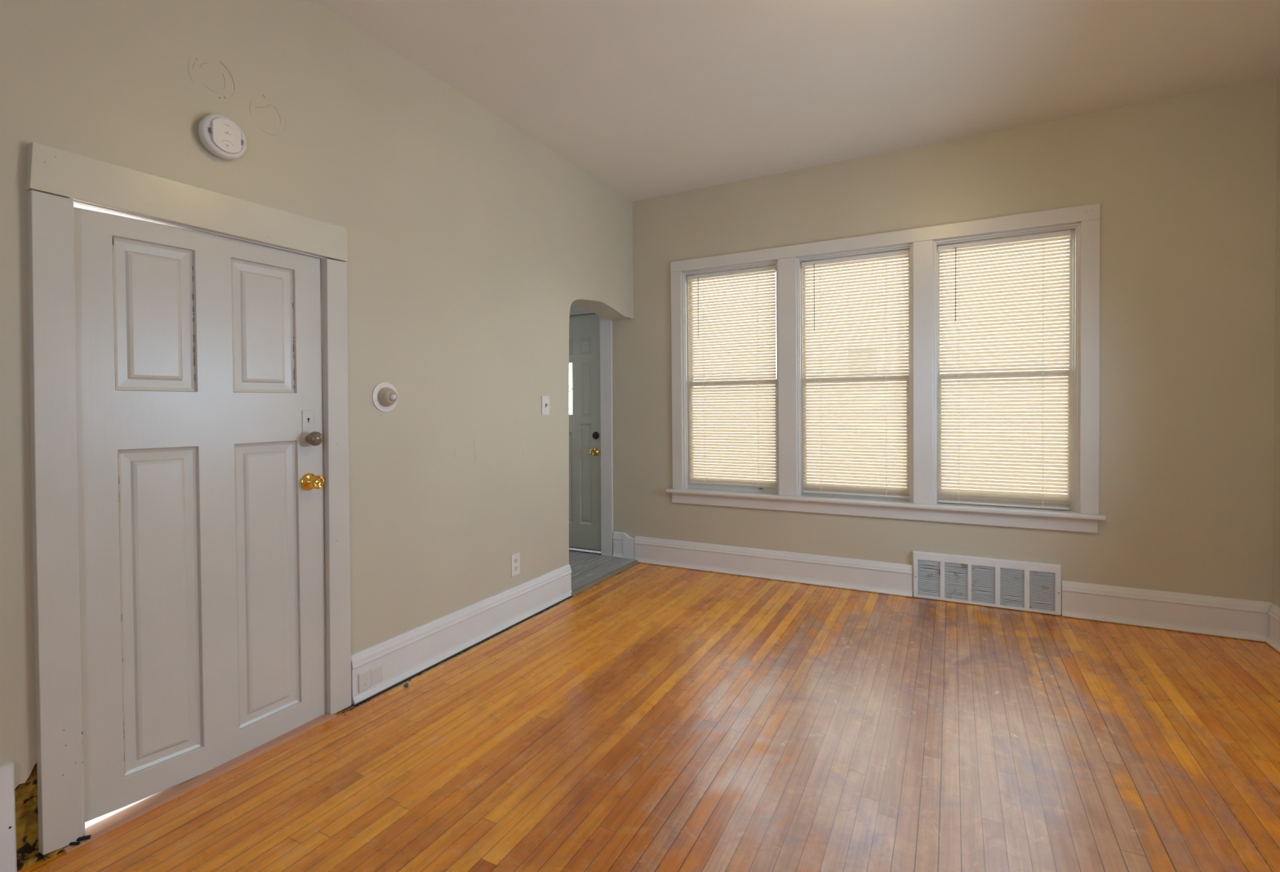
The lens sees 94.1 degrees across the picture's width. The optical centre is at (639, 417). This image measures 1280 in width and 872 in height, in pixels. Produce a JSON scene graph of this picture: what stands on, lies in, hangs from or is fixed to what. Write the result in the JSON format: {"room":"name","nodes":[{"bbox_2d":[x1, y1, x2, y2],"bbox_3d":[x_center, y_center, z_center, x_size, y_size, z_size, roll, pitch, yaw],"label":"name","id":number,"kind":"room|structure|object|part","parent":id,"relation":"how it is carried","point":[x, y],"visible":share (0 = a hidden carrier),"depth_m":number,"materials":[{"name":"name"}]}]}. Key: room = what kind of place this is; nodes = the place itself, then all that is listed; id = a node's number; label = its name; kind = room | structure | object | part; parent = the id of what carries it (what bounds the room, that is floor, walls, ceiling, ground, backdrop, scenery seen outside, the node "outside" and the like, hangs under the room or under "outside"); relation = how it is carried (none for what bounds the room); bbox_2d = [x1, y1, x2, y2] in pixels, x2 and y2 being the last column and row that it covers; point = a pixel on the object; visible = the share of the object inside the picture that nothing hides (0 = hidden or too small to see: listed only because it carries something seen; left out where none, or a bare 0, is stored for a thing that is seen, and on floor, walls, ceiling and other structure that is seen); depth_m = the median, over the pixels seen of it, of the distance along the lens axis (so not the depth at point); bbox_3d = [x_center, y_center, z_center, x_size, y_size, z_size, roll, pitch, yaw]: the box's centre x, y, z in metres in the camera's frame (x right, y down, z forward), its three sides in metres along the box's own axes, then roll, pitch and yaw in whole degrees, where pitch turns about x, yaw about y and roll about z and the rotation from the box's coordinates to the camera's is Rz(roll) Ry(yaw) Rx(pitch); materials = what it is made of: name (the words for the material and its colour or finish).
{"room":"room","nodes":[
{"label":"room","id":0,"kind":"room"},
{"bbox_2d":[0,0,633,871],"bbox_3d":[-1.376,-0.226,2.372,0.228,2.850,5.400,0,1,28],"label":"wall","id":1,"kind":"structure","parent":0,"point":[473,242],"depth_m":2.60,"materials":[{"name":"paint"}]},
{"bbox_2d":[0,760,17,871],"bbox_3d":[-1.853,1.075,1.241,0.032,0.295,0.792,0,1,28],"label":"baseboard","id":2,"kind":"structure","parent":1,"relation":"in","point":[8,861],"depth_m":1.57,"materials":[{"name":"wood"}]},
{"bbox_2d":[25,142,351,854],"bbox_3d":[-1.520,0.218,2.094,0.231,1.976,0.967,0,1,28],"label":"trim","id":3,"kind":"structure","parent":1,"relation":"attached to","point":[58,181],"depth_m":1.68,"materials":[{"name":"paint"}]},
{"bbox_3d":[-1.632,0.295,1.666,0.030,1.826,0.102,0,1,28],"label":"casing","id":4,"kind":"part","parent":3,"relation":"part of","materials":[{"name":"paint"}]},
{"bbox_3d":[-1.438,-0.700,2.036,0.031,0.141,0.956,0,1,28],"label":"head casing","id":5,"kind":"part","parent":3,"relation":"part of","materials":[{"name":"paint"}]},
{"bbox_3d":[-1.234,0.277,2.426,0.028,1.832,0.111,0,1,28],"label":"casing","id":6,"kind":"part","parent":3,"relation":"part of","materials":[{"name":"paint"}]},
{"bbox_2d":[73,207,326,822],"bbox_3d":[-1.433,0.285,2.047,0.104,1.825,0.769,0,1,28],"label":"door","id":7,"kind":"structure","parent":1,"relation":"in","point":[200,446],"depth_m":1.99,"materials":[{"name":"paint"}]},
{"bbox_3d":[-1.545,-0.320,1.897,0.030,0.471,0.222,0,1,28],"label":"panel","id":8,"kind":"part","parent":7,"relation":"part of","materials":[{"name":"paint"}]},
{"bbox_3d":[-1.537,0.603,1.912,0.030,1.016,0.222,0,1,28],"label":"panel","id":9,"kind":"part","parent":7,"relation":"part of","materials":[{"name":"paint"}]},
{"bbox_3d":[-1.389,-0.329,2.195,0.030,0.472,0.229,0,1,28],"label":"panel","id":10,"kind":"part","parent":7,"relation":"part of","materials":[{"name":"paint"}]},
{"bbox_3d":[-1.381,0.597,2.208,0.030,1.015,0.232,0,1,28],"label":"panel","id":11,"kind":"part","parent":7,"relation":"part of","materials":[{"name":"paint"}]},
{"bbox_3d":[-1.299,0.042,2.331,0.005,0.141,0.047,0,1,28],"label":"lock plate","id":12,"kind":"part","parent":7,"relation":"part of","materials":[{"name":"paint"}]},
{"bbox_3d":[-1.261,0.081,2.314,0.046,0.057,0.057,0,1,28],"label":"old knob","id":13,"kind":"part","parent":7,"relation":"part of","materials":[{"name":"brown ceramic"}]},
{"bbox_3d":[-1.266,0.250,2.318,0.048,0.053,0.053,0,1,28],"label":"brass knob","id":14,"kind":"part","parent":7,"relation":"part of","materials":[{"name":"gold metal"}]},
{"bbox_2d":[63,712,336,853],"bbox_3d":[-1.437,1.202,2.040,0.064,0.009,0.822,0,1,28],"label":"trim","id":15,"kind":"structure","parent":1,"relation":"attached to","point":[95,830],"depth_m":1.93,"materials":[{"name":"brown wood"}]},
{"bbox_2d":[68,835,90,844],"bbox_3d":[-1.601,1.202,1.692,0.058,0.014,0.033,-1,1,-8],"label":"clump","id":16,"kind":"object","parent":15,"relation":"on","point":[87,837],"visible":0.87,"depth_m":1.70,"materials":[{"name":"black"}]},
{"bbox_2d":[198,113,246,159],"bbox_3d":[-1.425,-0.960,2.039,0.050,0.144,0.144,0,1,28],"label":"smoke detector","id":17,"kind":"object","parent":1,"relation":"attached to","point":[220,135],"visible":1,"depth_m":2.02,"materials":[{"name":"white plastic"}]},
{"bbox_3d":[-1.413,-0.960,2.033,0.018,0.112,0.091,0,1,28],"label":"plate","id":18,"kind":"part","parent":17,"relation":"part of","materials":[{"name":"white plastic"}]},
{"bbox_2d":[358,664,382,692],"bbox_3d":[-1.154,1.115,2.555,0.010,0.078,0.120,0,1,28],"label":"outlet cover","id":19,"kind":"object","parent":1,"relation":"attached to","point":[368,677],"visible":1,"depth_m":2.54,"materials":[{"name":"paint"}]},
{"bbox_3d":[-1.168,1.116,2.529,0.009,0.078,0.060,0,1,28],"label":"plate","id":20,"kind":"part","parent":19,"relation":"part of","materials":[{"name":"paint"}]},
{"bbox_3d":[-1.142,1.116,2.584,0.005,0.070,0.058,0,1,28],"label":"plate","id":21,"kind":"part","parent":19,"relation":"part of","materials":[{"name":"paint"}]},
{"bbox_2d":[372,382,397,412],"bbox_3d":[-1.108,-0.092,2.635,0.058,0.133,0.133,0,1,28],"label":"thermostat","id":22,"kind":"object","parent":1,"relation":"attached to","point":[384,395],"visible":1,"depth_m":2.62,"materials":[{"name":"white plastic"}]},
{"bbox_2d":[351,564,572,704],"bbox_3d":[-0.827,1.076,3.194,0.036,0.200,1.608,0,1,28],"label":"baseboard","id":23,"kind":"structure","parent":1,"relation":"attached to","point":[401,656],"depth_m":2.98,"materials":[{"name":"paint"}]},
{"bbox_2d":[511,552,519,576],"bbox_3d":[-0.717,0.846,3.435,0.008,0.124,0.073,0,1,28],"label":"wall outlet","id":24,"kind":"object","parent":1,"relation":"attached to","point":[515,558],"visible":1,"depth_m":3.43,"materials":[{"name":"white plastic"}]},
{"bbox_2d":[541,395,549,415],"bbox_3d":[-0.580,-0.075,3.687,0.017,0.118,0.075,0,1,28],"label":"light switch","id":25,"kind":"object","parent":1,"relation":"attached to","point":[544,399],"visible":1,"depth_m":3.68,"materials":[{"name":"white plastic"}]},
{"bbox_2d":[571,560,639,595],"bbox_3d":[-0.234,1.143,4.295,0.028,0.021,0.920,0,1,28],"label":"trim","id":26,"kind":"structure","parent":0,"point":[598,580],"depth_m":4.23,"materials":[{"name":"brown wood"}]},
{"bbox_2d":[17,550,1279,871],"bbox_3d":[-0.321,1.249,1.853,5.377,0.140,5.400,0,1,28],"label":"floor","id":27,"kind":"structure","parent":0,"point":[653,717],"depth_m":2.10,"materials":[{"name":"brown wood"}]},
{"bbox_2d":[342,595,572,715],"bbox_3d":[-0.816,1.179,3.149,0.037,0.002,1.676,0,1,28],"label":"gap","id":28,"kind":"object","parent":27,"relation":"on","point":[553,605],"visible":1,"depth_m":2.93,"materials":[{"name":"black"}]},
{"bbox_2d":[315,0,1279,200],"bbox_3d":[0.337,-1.727,1.495,4.077,0.150,5.700,0,1,28],"label":"ceiling","id":29,"kind":"structure","parent":0,"point":[648,99],"depth_m":2.85,"materials":[{"name":"paint"}]},
{"bbox_2d":[612,77,1276,601],"bbox_3d":[1.008,-0.284,4.282,5.477,2.850,0.201,0,1,28],"label":"wall","id":30,"kind":"structure","parent":0,"point":[1184,186],"depth_m":3.30,"materials":[{"name":"paint"}]},
{"bbox_2d":[568,314,601,550],"bbox_3d":[-0.694,0.123,5.105,0.866,1.961,0.100,0,1,28],"label":"door","id":31,"kind":"structure","parent":30,"relation":"in","point":[584,422],"depth_m":5.00,"materials":[{"name":"paint"}]},
{"bbox_3d":[-0.683,0.508,5.136,0.260,0.770,0.030,0,1,28],"label":"panel","id":32,"kind":"part","parent":31,"relation":"part of","materials":[{"name":"paint"}]},
{"bbox_3d":[-0.681,-0.602,5.110,0.271,0.140,0.030,0,1,28],"label":"panel","id":33,"kind":"part","parent":31,"relation":"part of","materials":[{"name":"paint"}]},
{"bbox_3d":[-0.450,0.473,5.014,0.125,0.840,0.030,0,1,28],"label":"panel","id":34,"kind":"part","parent":31,"relation":"part of","materials":[{"name":"paint"}]},
{"bbox_3d":[-0.445,-0.602,4.986,0.123,0.140,0.030,0,1,28],"label":"panel","id":35,"kind":"part","parent":31,"relation":"part of","materials":[{"name":"paint"}]},
{"bbox_3d":[-0.444,-0.230,4.994,0.125,0.455,0.030,0,1,28],"label":"panel","id":36,"kind":"part","parent":31,"relation":"part of","materials":[{"name":"paint"}]},
{"bbox_3d":[-0.383,0.284,4.916,0.053,0.053,0.048,0,1,28],"label":"brass knob","id":37,"kind":"part","parent":31,"relation":"part of","materials":[{"name":"gold metal"}]},
{"bbox_2d":[568,546,601,554],"bbox_3d":[-0.651,1.129,5.185,0.860,0.026,0.200,0,1,28],"label":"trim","id":38,"kind":"structure","parent":30,"relation":"attached to","point":[591,551],"depth_m":5.01,"materials":[{"name":"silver metal"}]},
{"bbox_2d":[569,303,613,556],"bbox_3d":[-0.663,0.062,5.154,1.108,2.160,0.222,0,1,28],"label":"door frame","id":39,"kind":"structure","parent":30,"relation":"attached to","point":[605,325],"depth_m":4.83,"materials":[{"name":"paint"}]},
{"bbox_3d":[-0.722,-0.937,5.050,1.100,0.118,0.020,0,1,28],"label":"head casing","id":40,"kind":"part","parent":39,"relation":"part of","materials":[{"name":"paint"}]},
{"bbox_3d":[-0.271,0.054,4.835,0.118,2.140,0.022,0,1,28],"label":"casing","id":41,"kind":"part","parent":39,"relation":"part of","materials":[{"name":"paint"}]},
{"bbox_2d":[612,531,635,559],"bbox_3d":[-0.131,1.023,4.777,0.189,0.201,0.036,0,1,28],"label":"baseboard","id":42,"kind":"structure","parent":30,"relation":"attached to","point":[623,544],"depth_m":4.77,"materials":[{"name":"paint"}]},
{"bbox_2d":[681,259,778,494],"bbox_3d":[0.696,-0.271,4.446,0.736,1.675,0.200,0,1,28],"label":"window","id":43,"kind":"structure","parent":30,"relation":"in","point":[686,484],"depth_m":4.52,"materials":[{"name":"paint"}]},
{"bbox_2d":[687,265,777,487],"bbox_3d":[0.670,-0.289,4.393,0.674,1.574,0.034,0,1,28],"label":"window blind","id":44,"kind":"object","parent":43,"relation":"attached to","point":[757,415],"visible":1,"depth_m":4.39,"materials":[{"name":"white plastic"}]},
{"bbox_3d":[0.484,-0.278,4.495,0.005,1.540,0.015,0,1,37],"label":"ladder cord","id":45,"kind":"part","parent":44,"relation":"part of","materials":[{"name":"beige fabric"}]},
{"bbox_3d":[0.680,0.492,4.410,0.670,0.011,0.018,0,1,28],"label":"rail","id":46,"kind":"part","parent":44,"relation":"part of","materials":[{"name":"white plastic"}]},
{"bbox_3d":[0.852,-0.278,4.302,0.005,1.540,0.015,0,1,37],"label":"ladder cord","id":47,"kind":"part","parent":44,"relation":"part of","materials":[{"name":"beige fabric"}]},
{"bbox_3d":[0.705,-0.674,4.463,0.725,0.861,0.035,0,1,28],"label":"sash","id":48,"kind":"part","parent":43,"relation":"part of","materials":[{"name":"paint"}]},
{"bbox_3d":[0.695,0.132,4.442,0.725,0.820,0.035,0,1,28],"label":"sash","id":49,"kind":"part","parent":43,"relation":"part of","materials":[{"name":"paint"}]},
{"bbox_2d":[634,536,912,596],"bbox_3d":[0.847,1.041,4.264,2.008,0.200,0.036,0,1,28],"label":"baseboard","id":50,"kind":"structure","parent":30,"relation":"attached to","point":[868,575],"depth_m":4.18,"materials":[{"name":"paint"}]},
{"bbox_2d":[795,243,913,502],"bbox_3d":[1.458,-0.271,4.047,0.735,1.675,0.200,0,1,28],"label":"window","id":51,"kind":"structure","parent":30,"relation":"in","point":[800,387],"depth_m":4.04,"materials":[{"name":"paint"}]},
{"bbox_2d":[801,249,909,497],"bbox_3d":[1.433,-0.278,3.993,0.679,1.597,0.034,0,1,28],"label":"window blind","id":52,"kind":"object","parent":51,"relation":"attached to","point":[884,417],"visible":1,"depth_m":3.99,"materials":[{"name":"white plastic"}]},
{"bbox_3d":[1.244,-0.266,4.097,0.005,1.562,0.015,0,1,37],"label":"ladder cord","id":53,"kind":"part","parent":52,"relation":"part of","materials":[{"name":"beige fabric"}]},
{"bbox_3d":[1.442,0.515,4.011,0.675,0.011,0.018,0,1,28],"label":"rail","id":54,"kind":"part","parent":52,"relation":"part of","materials":[{"name":"white plastic"}]},
{"bbox_3d":[1.614,-0.266,3.903,0.005,1.562,0.015,0,1,37],"label":"ladder cord","id":55,"kind":"part","parent":52,"relation":"part of","materials":[{"name":"beige fabric"}]},
{"bbox_3d":[1.468,-0.675,4.064,0.724,0.861,0.035,0,1,28],"label":"sash","id":56,"kind":"part","parent":51,"relation":"part of","materials":[{"name":"paint"}]},
{"bbox_3d":[1.457,0.131,4.043,0.724,0.820,0.035,0,1,28],"label":"sash","id":57,"kind":"part","parent":51,"relation":"part of","materials":[{"name":"paint"}]},
{"bbox_2d":[666,203,1105,533],"bbox_3d":[1.394,-0.271,3.937,2.690,1.844,0.055,0,1,28],"label":"trim","id":58,"kind":"structure","parent":30,"relation":"attached to","point":[922,508],"depth_m":3.75,"materials":[{"name":"paint"}]},
{"bbox_3d":[0.283,-0.281,4.538,0.083,1.650,0.022,0,1,28],"label":"casing","id":59,"kind":"part","parent":58,"relation":"part of","materials":[{"name":"paint"}]},
{"bbox_3d":[1.027,-0.281,4.149,0.126,1.650,0.020,0,1,28],"label":"mullion casing","id":60,"kind":"part","parent":58,"relation":"part of","materials":[{"name":"paint"}]},
{"bbox_3d":[1.401,-1.150,3.930,2.628,0.087,0.024,0,1,28],"label":"head casing","id":61,"kind":"part","parent":58,"relation":"part of","materials":[{"name":"paint"}]},
{"bbox_3d":[1.783,-0.282,3.752,0.113,1.650,0.020,0,1,28],"label":"mullion casing","id":62,"kind":"part","parent":58,"relation":"part of","materials":[{"name":"paint"}]},
{"bbox_3d":[2.534,-0.282,3.357,0.085,1.650,0.022,0,1,28],"label":"casing","id":63,"kind":"part","parent":58,"relation":"part of","materials":[{"name":"paint"}]},
{"bbox_2d":[912,551,1061,615],"bbox_3d":[2.084,0.996,3.617,0.780,0.291,0.032,0,1,28],"label":"air vent","id":64,"kind":"object","parent":30,"relation":"in","point":[1015,584],"visible":1,"depth_m":3.60,"materials":[{"name":"metal"}]},
{"bbox_2d":[933,222,1080,512],"bbox_3d":[2.216,-0.272,3.650,0.751,1.675,0.200,0,1,28],"label":"window","id":65,"kind":"structure","parent":30,"relation":"in","point":[1075,228],"depth_m":3.49,"materials":[{"name":"paint"}]},
{"bbox_2d":[937,230,1071,509],"bbox_3d":[2.182,-0.271,3.601,0.686,1.611,0.034,0,1,28],"label":"window blind","id":66,"kind":"object","parent":65,"relation":"attached to","point":[944,416],"visible":1,"depth_m":3.59,"materials":[{"name":"white plastic"}]},
{"bbox_3d":[1.984,-0.260,3.709,0.005,1.577,0.015,0,1,37],"label":"ladder cord","id":67,"kind":"part","parent":66,"relation":"part of","materials":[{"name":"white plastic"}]},
{"bbox_3d":[2.192,0.528,3.619,0.682,0.011,0.018,0,1,28],"label":"rail","id":68,"kind":"part","parent":66,"relation":"part of","materials":[{"name":"white plastic"}]},
{"bbox_3d":[2.371,-0.260,3.506,0.005,1.577,0.015,0,1,37],"label":"ladder cord","id":69,"kind":"part","parent":66,"relation":"part of","materials":[{"name":"beige fabric"}]},
{"bbox_3d":[2.225,-0.675,3.667,0.740,0.861,0.035,0,1,28],"label":"sash","id":70,"kind":"part","parent":65,"relation":"part of","materials":[{"name":"paint"}]},
{"bbox_3d":[2.214,0.131,3.646,0.740,0.820,0.035,0,1,28],"label":"sash","id":71,"kind":"part","parent":65,"relation":"part of","materials":[{"name":"paint"}]},
{"bbox_2d":[1061,580,1273,642],"bbox_3d":[2.823,1.040,3.229,0.885,0.200,0.036,0,1,28],"label":"baseboard","id":72,"kind":"structure","parent":30,"relation":"attached to","point":[1222,616],"depth_m":3.21,"materials":[{"name":"paint"}]},
{"bbox_2d":[1271,75,1279,606],"bbox_3d":[2.045,-0.227,0.578,0.200,2.850,5.400,0,1,28],"label":"wall","id":73,"kind":"structure","parent":0,"point":[1276,504],"depth_m":2.99,"materials":[{"name":"paint"}]},
{"bbox_2d":[1265,604,1279,652],"bbox_3d":[1.968,1.094,0.685,0.036,0.200,5.263,0,1,28],"label":"baseboard","id":74,"kind":"structure","parent":73,"relation":"attached to","point":[1273,640],"depth_m":2.97,"materials":[{"name":"paint"}]},
{"label":"outside","id":75,"kind":"structure","parent":0,"visible":0},
{"bbox_3d":[2.674,1.802,5.603,32.000,0.200,24.000,0,1,28],"label":"ground","id":76,"kind":"structure","parent":75,"visible":0},
{"bbox_2d":[568,239,1068,493],"bbox_3d":[5.412,-2.629,14.060,20.800,8.300,4.300,0,1,28],"label":"house","id":77,"kind":"structure","parent":76,"relation":"on","point":[570,364],"depth_m":12.14,"materials":[{"name":"beige"}]},
{"bbox_3d":[4.634,-1.141,12.404,0.560,0.540,0.014,0,1,28],"label":"pane","id":78,"kind":"part","parent":77,"relation":"part of","materials":[{"name":"clear glass"}]}
]}

